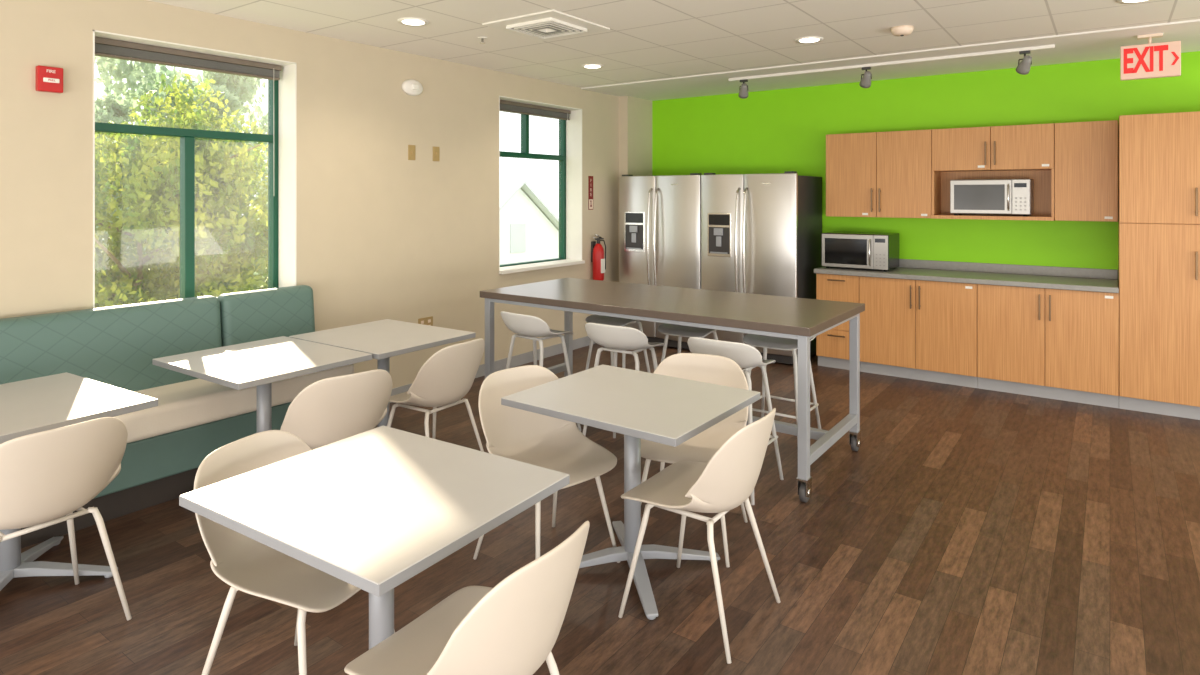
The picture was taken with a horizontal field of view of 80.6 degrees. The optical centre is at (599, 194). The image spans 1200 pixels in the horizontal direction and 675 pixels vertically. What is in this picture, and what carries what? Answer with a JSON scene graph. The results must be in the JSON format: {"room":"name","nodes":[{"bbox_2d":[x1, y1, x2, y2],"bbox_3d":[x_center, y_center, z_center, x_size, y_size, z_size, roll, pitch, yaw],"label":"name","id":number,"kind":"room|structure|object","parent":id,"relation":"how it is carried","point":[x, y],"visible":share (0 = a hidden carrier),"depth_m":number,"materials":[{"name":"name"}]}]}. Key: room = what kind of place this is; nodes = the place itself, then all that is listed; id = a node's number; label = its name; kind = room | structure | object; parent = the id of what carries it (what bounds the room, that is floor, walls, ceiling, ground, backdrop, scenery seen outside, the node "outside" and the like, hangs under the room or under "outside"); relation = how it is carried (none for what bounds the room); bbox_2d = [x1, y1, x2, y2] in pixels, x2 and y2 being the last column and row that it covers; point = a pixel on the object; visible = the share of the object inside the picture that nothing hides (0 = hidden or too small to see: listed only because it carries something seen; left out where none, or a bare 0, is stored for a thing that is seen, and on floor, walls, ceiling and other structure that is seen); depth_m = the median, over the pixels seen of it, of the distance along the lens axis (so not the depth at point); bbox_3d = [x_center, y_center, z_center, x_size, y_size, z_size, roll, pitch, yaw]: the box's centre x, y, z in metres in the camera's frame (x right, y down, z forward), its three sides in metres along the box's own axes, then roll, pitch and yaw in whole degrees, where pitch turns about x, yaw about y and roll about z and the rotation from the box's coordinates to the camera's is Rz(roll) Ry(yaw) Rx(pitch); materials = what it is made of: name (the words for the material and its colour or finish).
{"room":"common room","nodes":[
{"label":"common room","id":0,"kind":"room"},
{"bbox_2d":[0,0,618,388],"bbox_3d":[-2.388,0.300,4.638,0.300,2.840,9.930,0,0,36],"label":"wall","id":1,"kind":"structure","parent":0,"point":[382,234],"depth_m":5.19,"materials":[{"name":"beige paint"}]},
{"bbox_2d":[36,65,62,92],"bbox_3d":[-2.862,-0.600,3.679,0.054,0.130,0.110,0,0,36],"label":"fire alarm","id":2,"kind":"object","parent":1,"relation":"attached to","point":[48,79],"visible":1,"depth_m":3.67,"materials":[{"name":"red paint"}]},
{"bbox_2d":[95,80,278,298],"bbox_3d":[-2.618,-0.090,4.484,0.078,1.620,1.190,0,0,36],"label":"window","id":3,"kind":"structure","parent":1,"relation":"in","point":[187,136],"depth_m":4.48,"materials":[{"name":"green metal"}]},
{"bbox_2d":[95,37,281,80],"bbox_3d":[-2.545,-0.440,4.431,0.068,0.900,1.130,0,0,36],"label":"window blind","id":4,"kind":"object","parent":1,"relation":"attached to","point":[104,47],"visible":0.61,"depth_m":4.36,"materials":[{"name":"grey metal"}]},
{"bbox_2d":[93,30,296,307],"bbox_3d":[-2.489,-0.090,4.391,0.245,1.620,1.190,0,0,36],"label":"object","id":5,"kind":"structure","parent":1,"relation":"attached to","point":[288,74],"depth_m":4.84,"materials":[{"name":"white paint"}]},
{"bbox_2d":[408,145,414,159],"bbox_3d":[-1.492,-0.335,5.613,0.014,0.120,0.070,0,0,36],"label":"wall plate","id":6,"kind":"object","parent":1,"relation":"attached to","point":[411,148],"visible":1,"depth_m":5.61,"materials":[{"name":"beige plastic"}]},
{"bbox_2d":[402,79,422,95],"bbox_3d":[-1.473,-0.850,5.599,0.060,0.128,0.196,0,0,36],"label":"light","id":7,"kind":"object","parent":1,"relation":"attached to","point":[411,87],"visible":1,"depth_m":5.57,"materials":[{"name":"white paint"}]},
{"bbox_2d":[418,316,432,325],"bbox_3d":[-1.412,1.050,5.728,0.008,0.110,0.150,0,0,36],"label":"power outlet","id":8,"kind":"object","parent":1,"relation":"attached to","point":[427,320],"visible":0.49,"depth_m":5.73,"materials":[{"name":"beige plastic"}]},
{"bbox_2d":[433,147,439,160],"bbox_3d":[-1.345,-0.335,5.816,0.014,0.120,0.070,0,0,36],"label":"wall plate","id":9,"kind":"object","parent":1,"relation":"attached to","point":[436,150],"visible":1,"depth_m":5.82,"materials":[{"name":"beige plastic"}]},
{"bbox_2d":[390,336,594,402],"bbox_3d":[-2.475,1.550,4.251,0.012,0.100,9.200,0,0,36],"label":"baseboard","id":10,"kind":"structure","parent":1,"relation":"attached to","point":[527,357],"depth_m":6.67,"materials":[{"name":"grey plastic"}]},
{"bbox_2d":[500,114,565,266],"bbox_3d":[-0.752,-0.090,7.071,0.078,1.620,1.250,0,0,36],"label":"window","id":11,"kind":"structure","parent":1,"relation":"in","point":[561,157],"depth_m":7.53,"materials":[{"name":"green metal"}]},
{"bbox_2d":[500,100,570,195],"bbox_3d":[-0.679,-0.440,7.018,0.068,0.900,1.190,0,0,36],"label":"window blind","id":12,"kind":"object","parent":11,"relation":"attached to","point":[505,106],"visible":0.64,"depth_m":7.06,"materials":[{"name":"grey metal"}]},
{"bbox_2d":[499,96,584,273],"bbox_3d":[-0.623,-0.090,6.978,0.245,1.620,1.250,0,0,36],"label":"trim","id":13,"kind":"structure","parent":1,"relation":"attached to","point":[574,198],"depth_m":7.46,"materials":[{"name":"white paint"}]},
{"bbox_2d":[588,176,592,209],"bbox_3d":[-0.097,-0.020,7.554,0.004,0.360,0.084,0,0,36],"label":"sign","id":14,"kind":"object","parent":1,"relation":"attached to","point":[590,178],"visible":1,"depth_m":7.55,"materials":[{"name":"red plastic"}]},
{"bbox_2d":[591,234,605,280],"bbox_3d":[-0.013,0.666,7.535,0.164,0.507,0.136,0,0,-3],"label":"fire extinguisher","id":15,"kind":"object","parent":1,"relation":"attached to","point":[597,250],"visible":0.91,"depth_m":7.49,"materials":[{"name":"red paint"}]},
{"bbox_2d":[0,343,1199,674],"bbox_3d":[0.879,1.660,2.159,7.900,0.120,9.730,0,0,36],"label":"floor","id":16,"kind":"structure","parent":0,"point":[968,530],"depth_m":3.04,"materials":[{"name":"brown wood"}]},
{"bbox_2d":[0,417,131,620],"bbox_3d":[-2.080,1.204,2.598,0.527,0.797,0.507,0,0,33],"label":"shell chair","id":17,"kind":"object","parent":16,"relation":"on","point":[47,476],"visible":1,"depth_m":2.48,"materials":[{"name":"beige plastic"}]},
{"bbox_2d":[0,372,157,590],"bbox_3d":[-2.408,1.229,2.884,0.850,0.742,0.730,0,0,32],"label":"cafe table","id":18,"kind":"object","parent":16,"relation":"on","point":[35,405],"visible":0.87,"depth_m":2.90,"materials":[{"name":"white laminate"}]},
{"bbox_2d":[0,285,353,548],"bbox_3d":[-2.761,1.105,3.317,0.580,0.990,3.350,0,0,36],"label":"banquette","id":19,"kind":"object","parent":16,"relation":"on","point":[167,444],"visible":0.46,"depth_m":3.78,"materials":[{"name":"teal leather"}]},
{"bbox_2d":[0,296,221,391],"bbox_3d":[-3.106,0.905,3.185,0.176,0.590,2.723,0,0,36],"label":"cushion","id":20,"kind":"object","parent":19,"relation":"on","point":[116,346],"depth_m":3.79,"materials":[{"name":"teal fabric"}]},
{"bbox_2d":[115,379,256,442],"bbox_3d":[-2.913,1.147,3.046,0.510,0.153,2.723,0,0,36],"label":"seat cushion","id":21,"kind":"object","parent":19,"relation":"on","point":[184,405],"depth_m":3.75,"materials":[{"name":"beige leather"}]},
{"bbox_2d":[217,285,314,346],"bbox_3d":[-2.127,0.905,4.542,0.176,0.590,0.611,0,0,36],"label":"cushion","id":22,"kind":"object","parent":19,"relation":"on","point":[255,315],"depth_m":4.47,"materials":[{"name":"teal fabric"}]},
{"bbox_2d":[272,364,353,406],"bbox_3d":[-1.935,1.147,4.403,0.510,0.153,0.611,0,0,36],"label":"seat cushion","id":23,"kind":"object","parent":19,"relation":"on","point":[284,392],"depth_m":4.17,"materials":[{"name":"beige leather"}]},
{"bbox_2d":[152,336,371,432],"bbox_3d":[-1.782,1.229,3.751,0.850,0.742,0.730,0,0,35],"label":"cafe table","id":24,"kind":"object","parent":16,"relation":"on","point":[260,363],"visible":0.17,"depth_m":3.70,"materials":[{"name":"white laminate"}]},
{"bbox_2d":[194,430,394,674],"bbox_3d":[-0.946,1.204,2.232,0.527,0.797,0.507,0,0,20],"label":"shell chair","id":25,"kind":"object","parent":16,"relation":"on","point":[249,566],"visible":0.5,"depth_m":2.14,"materials":[{"name":"beige plastic"}]},
{"bbox_2d":[280,369,392,448],"bbox_3d":[-1.290,1.204,3.369,0.507,0.797,0.527,0,0,-44],"label":"shell chair","id":26,"kind":"object","parent":16,"relation":"on","point":[327,411],"visible":0.66,"depth_m":3.17,"materials":[{"name":"beige plastic"}]},
{"bbox_2d":[179,426,569,649],"bbox_3d":[-0.647,1.229,2.094,0.850,0.742,0.730,0,0,33],"label":"cafe table","id":27,"kind":"object","parent":16,"relation":"on","point":[372,510],"visible":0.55,"depth_m":2.00,"materials":[{"name":"laminate"}]},
{"bbox_2d":[289,319,475,426],"bbox_3d":[-1.330,1.229,4.344,0.850,0.742,0.730,0,0,35],"label":"cafe table","id":28,"kind":"object","parent":16,"relation":"on","point":[384,339],"visible":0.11,"depth_m":4.31,"materials":[{"name":"white laminate"}]},
{"bbox_2d":[387,338,484,451],"bbox_3d":[-0.948,1.204,4.013,0.527,0.797,0.507,0,0,33],"label":"shell chair","id":29,"kind":"object","parent":16,"relation":"on","point":[449,374],"visible":0.94,"depth_m":3.84,"materials":[{"name":"beige plastic"}]},
{"bbox_2d":[344,521,589,674],"bbox_3d":[-0.312,1.204,1.767,0.527,0.797,0.507,0,0,32],"label":"shell chair","id":30,"kind":"object","parent":16,"relation":"on","point":[512,627],"visible":1,"depth_m":1.62,"materials":[{"name":"beige plastic"}]},
{"bbox_2d":[501,311,580,430],"bbox_3d":[-0.421,1.189,4.767,0.434,0.827,0.420,0,0,40],"label":"counter stool","id":31,"kind":"object","parent":16,"relation":"on","point":[524,326],"visible":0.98,"depth_m":4.64,"materials":[{"name":"white plastic"}]},
{"bbox_2d":[473,365,619,562],"bbox_3d":[-0.237,1.204,3.096,0.507,0.797,0.527,0,0,-43],"label":"shell chair","id":32,"kind":"object","parent":16,"relation":"on","point":[544,441],"visible":0.67,"depth_m":3.18,"materials":[{"name":"beige plastic"}]},
{"bbox_2d":[585,314,650,372],"bbox_3d":[0.133,1.189,5.279,0.434,0.827,0.420,0,0,39],"label":"counter stool","id":33,"kind":"object","parent":16,"relation":"on","point":[599,319],"visible":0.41,"depth_m":5.26,"materials":[{"name":"white plastic"}]},
{"bbox_2d":[583,323,663,437],"bbox_3d":[0.158,1.189,4.374,0.434,0.827,0.420,0,0,33],"label":"counter stool","id":34,"kind":"object","parent":16,"relation":"on","point":[615,339],"visible":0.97,"depth_m":4.22,"materials":[{"name":"white plastic"}]},
{"bbox_2d":[501,364,759,619],"bbox_3d":[0.139,1.229,3.031,0.850,0.742,0.730,0,0,36],"label":"cafe table","id":35,"kind":"object","parent":16,"relation":"on","point":[637,405],"visible":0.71,"depth_m":2.98,"materials":[{"name":"white laminate"}]},
{"bbox_2d":[619,173,701,348],"bbox_3d":[0.792,0.691,7.663,0.986,1.818,0.843,0,0,36],"label":"refrigerator","id":36,"kind":"object","parent":16,"relation":"on","point":[660,216],"visible":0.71,"depth_m":7.36,"materials":[{"name":"grey metal"}]},
{"bbox_2d":[480,278,864,502],"bbox_3d":[0.407,1.140,4.709,2.370,0.920,1.015,0,0,36],"label":"table","id":37,"kind":"object","parent":16,"relation":"on","point":[802,319],"visible":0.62,"depth_m":4.34,"materials":[{"name":"laminate"}]},
{"bbox_2d":[657,323,717,361],"bbox_3d":[0.636,1.189,4.917,0.434,0.827,0.420,0,0,33],"label":"counter stool","id":38,"kind":"object","parent":16,"relation":"on","point":[680,331],"visible":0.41,"depth_m":4.86,"materials":[{"name":"white plastic"}]},
{"bbox_2d":[641,353,748,566],"bbox_3d":[0.427,1.204,3.333,0.507,0.797,0.527,0,0,21],"label":"shell chair","id":39,"kind":"object","parent":16,"relation":"on","point":[713,369],"visible":0.48,"depth_m":3.41,"materials":[{"name":"beige plastic"}]},
{"bbox_2d":[618,408,780,663],"bbox_3d":[0.392,1.204,2.726,0.527,0.797,0.507,0,0,36],"label":"shell chair","id":40,"kind":"object","parent":16,"relation":"on","point":[722,484],"visible":1,"depth_m":2.56,"materials":[{"name":"beige plastic"}]},
{"bbox_2d":[687,337,783,504],"bbox_3d":[0.739,1.189,3.930,0.434,0.827,0.420,0,0,36],"label":"counter stool","id":41,"kind":"object","parent":16,"relation":"on","point":[746,356],"visible":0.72,"depth_m":3.77,"materials":[{"name":"white plastic"}]},
{"bbox_2d":[701,171,821,364],"bbox_3d":[1.599,0.691,7.081,0.986,1.818,0.843,0,0,36],"label":"refrigerator","id":42,"kind":"object","parent":16,"relation":"on","point":[761,234],"visible":0.77,"depth_m":6.79,"materials":[{"name":"metal"}]},
{"bbox_2d":[743,334,820,446],"bbox_3d":[1.155,1.189,4.542,0.434,0.827,0.420,0,0,36],"label":"counter stool","id":43,"kind":"object","parent":16,"relation":"on","point":[754,340],"visible":0.45,"depth_m":4.48,"materials":[{"name":"white plastic"}]},
{"bbox_2d":[797,175,821,362],"bbox_3d":[1.645,0.695,7.145,0.982,1.750,0.685,0,0,36],"label":"panel","id":44,"kind":"object","parent":16,"relation":"on","point":[809,188],"depth_m":6.83,"materials":[{"name":"grey metal"}]},
{"bbox_2d":[816,273,860,370],"bbox_3d":[2.340,1.166,6.706,0.388,0.868,0.643,0,0,36],"label":"base cabinet","id":45,"kind":"object","parent":16,"relation":"on","point":[832,346],"visible":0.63,"depth_m":6.48,"materials":[{"name":"brown wood"}]},
{"bbox_2d":[814,259,1118,292],"bbox_3d":[3.100,0.670,6.163,2.288,0.120,0.634,0,0,36],"label":"countertop","id":46,"kind":"structure","parent":45,"relation":"on","point":[1049,277],"depth_m":6.04,"materials":[{"name":"grey stone"}]},
{"bbox_2d":[822,231,898,270],"bbox_3d":[2.432,0.524,6.620,0.600,0.330,0.457,0,0,36],"label":"microwave","id":47,"kind":"object","parent":46,"relation":"on","point":[840,249],"visible":1,"depth_m":6.46,"materials":[{"name":"silver plastic"}]},
{"bbox_2d":[859,276,977,387],"bbox_3d":[2.881,1.166,6.315,0.943,0.868,0.643,0,0,36],"label":"base cabinet","id":48,"kind":"object","parent":16,"relation":"on","point":[923,330],"visible":0.98,"depth_m":6.06,"materials":[{"name":"brown wood"}]},
{"bbox_2d":[977,284,1118,407],"bbox_3d":[3.646,1.166,5.764,0.938,0.868,0.643,0,0,36],"label":"base cabinet","id":49,"kind":"object","parent":16,"relation":"on","point":[1058,344],"visible":1,"depth_m":5.52,"materials":[{"name":"brown wood"}]},
{"bbox_2d":[1118,111,1199,419],"bbox_3d":[4.410,0.505,5.213,0.943,2.190,0.643,0,0,36],"label":"tall cabinet","id":50,"kind":"object","parent":16,"relation":"on","point":[1159,154],"visible":0.99,"depth_m":5.11,"materials":[{"name":"brown wood"}]},
{"bbox_2d":[619,96,651,176],"bbox_3d":[0.415,0.246,8.165,0.120,2.708,0.530,0,0,36],"label":"wall","id":51,"kind":"structure","parent":0,"point":[635,114],"depth_m":8.05,"materials":[{"name":"beige paint"}]},
{"bbox_2d":[148,0,1199,100],"bbox_3d":[0.816,-1.174,2.328,8.200,0.132,9.930,0,0,36],"label":"ceiling","id":52,"kind":"structure","parent":0,"point":[646,40],"depth_m":4.94,"materials":[{"name":"tile"}]},
{"bbox_2d":[397,17,428,25],"bbox_3d":[-1.206,-1.115,4.568,0.200,0.014,0.200,0,0,36],"label":"recessed light","id":53,"kind":"object","parent":52,"relation":"in","point":[408,21],"visible":1,"depth_m":4.55,"materials":[{"name":"white paint"}]},
{"bbox_2d":[478,37,486,43],"bbox_3d":[-0.838,-1.100,5.043,0.070,0.040,0.070,0,0,36],"label":"sprinkler","id":54,"kind":"object","parent":52,"relation":"attached to","point":[481,38],"visible":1,"depth_m":5.04,"materials":[{"name":"white paint"}]},
{"bbox_2d":[482,10,609,40],"bbox_3d":[-0.352,-1.103,4.692,0.600,0.033,0.600,0,0,36],"label":"ceiling vent","id":55,"kind":"object","parent":52,"relation":"in","point":[550,24],"visible":1,"depth_m":4.61,"materials":[{"name":"white metal"}]},
{"bbox_2d":[581,64,603,68],"bbox_3d":[-0.065,-1.115,6.150,0.200,0.014,0.200,0,0,36],"label":"recessed light","id":56,"kind":"object","parent":52,"relation":"in","point":[586,66],"visible":1,"depth_m":6.12,"materials":[{"name":"white paint"}]},
{"bbox_2d":[795,36,823,43],"bbox_3d":[1.509,-1.115,5.101,0.200,0.014,0.200,0,0,36],"label":"recessed light","id":57,"kind":"object","parent":52,"relation":"in","point":[811,39],"visible":1,"depth_m":5.08,"materials":[{"name":"white paint"}]},
{"bbox_2d":[729,44,1054,98],"bbox_3d":[2.298,-1.007,5.990,2.620,0.202,0.137,0,0,36],"label":"track light","id":58,"kind":"object","parent":52,"relation":"attached to","point":[1023,68],"visible":1,"depth_m":5.87,"materials":[{"name":"white paint"}]},
{"bbox_2d":[891,25,913,35],"bbox_3d":[2.026,-1.092,4.741,0.140,0.056,0.140,0,0,36],"label":"smoke detector","id":59,"kind":"object","parent":52,"relation":"attached to","point":[903,30],"visible":1,"depth_m":4.69,"materials":[{"name":"white plastic"}]},
{"bbox_2d":[1116,0,1150,3],"bbox_3d":[3.059,-1.115,4.020,0.200,0.014,0.200,0,0,36],"label":"recessed light","id":60,"kind":"object","parent":52,"relation":"in","point":[1118,1],"visible":1,"depth_m":4.06,"materials":[{"name":"white paint"}]},
{"bbox_2d":[1120,33,1180,80],"bbox_3d":[3.809,-0.958,4.897,0.330,0.300,0.060,0,0,36],"label":"exit sign","id":61,"kind":"object","parent":52,"relation":"hanging from","point":[1163,59],"visible":1,"depth_m":4.88,"materials":[{"name":"plastic"}]},
{"bbox_2d":[652,51,1199,269],"bbox_3d":[3.864,0.306,6.127,8.100,2.828,0.200,0,0,36],"label":"wall","id":62,"kind":"structure","parent":0,"point":[779,130],"depth_m":6.56,"materials":[{"name":"paint"}]},
{"bbox_2d":[826,129,931,217],"bbox_3d":[2.642,-0.185,6.654,0.938,0.790,0.373,0,0,36],"label":"upper cabinet","id":63,"kind":"object","parent":62,"relation":"attached to","point":[888,174],"visible":1,"depth_m":6.51,"materials":[{"name":"brown wood"}]},
{"bbox_2d":[931,123,1054,220],"bbox_3d":[3.392,-0.185,6.109,0.913,0.790,0.379,0,0,36],"label":"upper cabinet","id":64,"kind":"object","parent":62,"relation":"attached to","point":[1011,151],"visible":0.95,"depth_m":6.04,"materials":[{"name":"brown wood"}]},
{"bbox_2d":[950,179,1033,215],"bbox_3d":[3.367,0.024,6.087,0.600,0.310,0.367,0,0,36],"label":"microwave","id":65,"kind":"object","parent":64,"relation":"on","point":[968,196],"visible":1,"depth_m":5.96,"materials":[{"name":"plastic"}]},
{"bbox_2d":[931,214,1054,220],"bbox_3d":[3.392,0.195,6.109,0.913,0.030,0.379,0,0,36],"label":"niche shelf","id":66,"kind":"object","parent":64,"relation":"attached to","point":[1039,217],"depth_m":6.00,"materials":[{"name":"brown wood"}]},
{"bbox_2d":[1055,120,1117,221],"bbox_3d":[3.944,-0.185,5.736,0.415,0.790,0.340,0,0,36],"label":"upper cabinet","id":67,"kind":"object","parent":62,"relation":"attached to","point":[1086,153],"visible":1,"depth_m":5.59,"materials":[{"name":"brown wood"}]},
{"label":"outside","id":68,"kind":"structure","parent":0,"visible":0},
{"bbox_3d":[-20.469,5.200,27.093,55.100,0.200,100.000,0,0,36],"label":"ground","id":69,"kind":"structure","parent":68,"visible":0},
{"bbox_2d":[95,73,267,307],"bbox_3d":[-5.226,1.845,7.970,3.766,6.526,4.123,0,0,36],"label":"tree","id":70,"kind":"object","parent":69,"relation":"on","point":[227,240],"visible":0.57,"depth_m":7.32,"materials":[{"name":"green plant"}]},
{"bbox_2d":[95,56,267,301],"bbox_3d":[-8.980,0.971,13.820,5.512,8.270,6.355,0,0,-5],"label":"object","id":71,"kind":"object","parent":69,"relation":"on","point":[237,89],"visible":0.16,"depth_m":13.20,"materials":[{"name":"green plant"}]},
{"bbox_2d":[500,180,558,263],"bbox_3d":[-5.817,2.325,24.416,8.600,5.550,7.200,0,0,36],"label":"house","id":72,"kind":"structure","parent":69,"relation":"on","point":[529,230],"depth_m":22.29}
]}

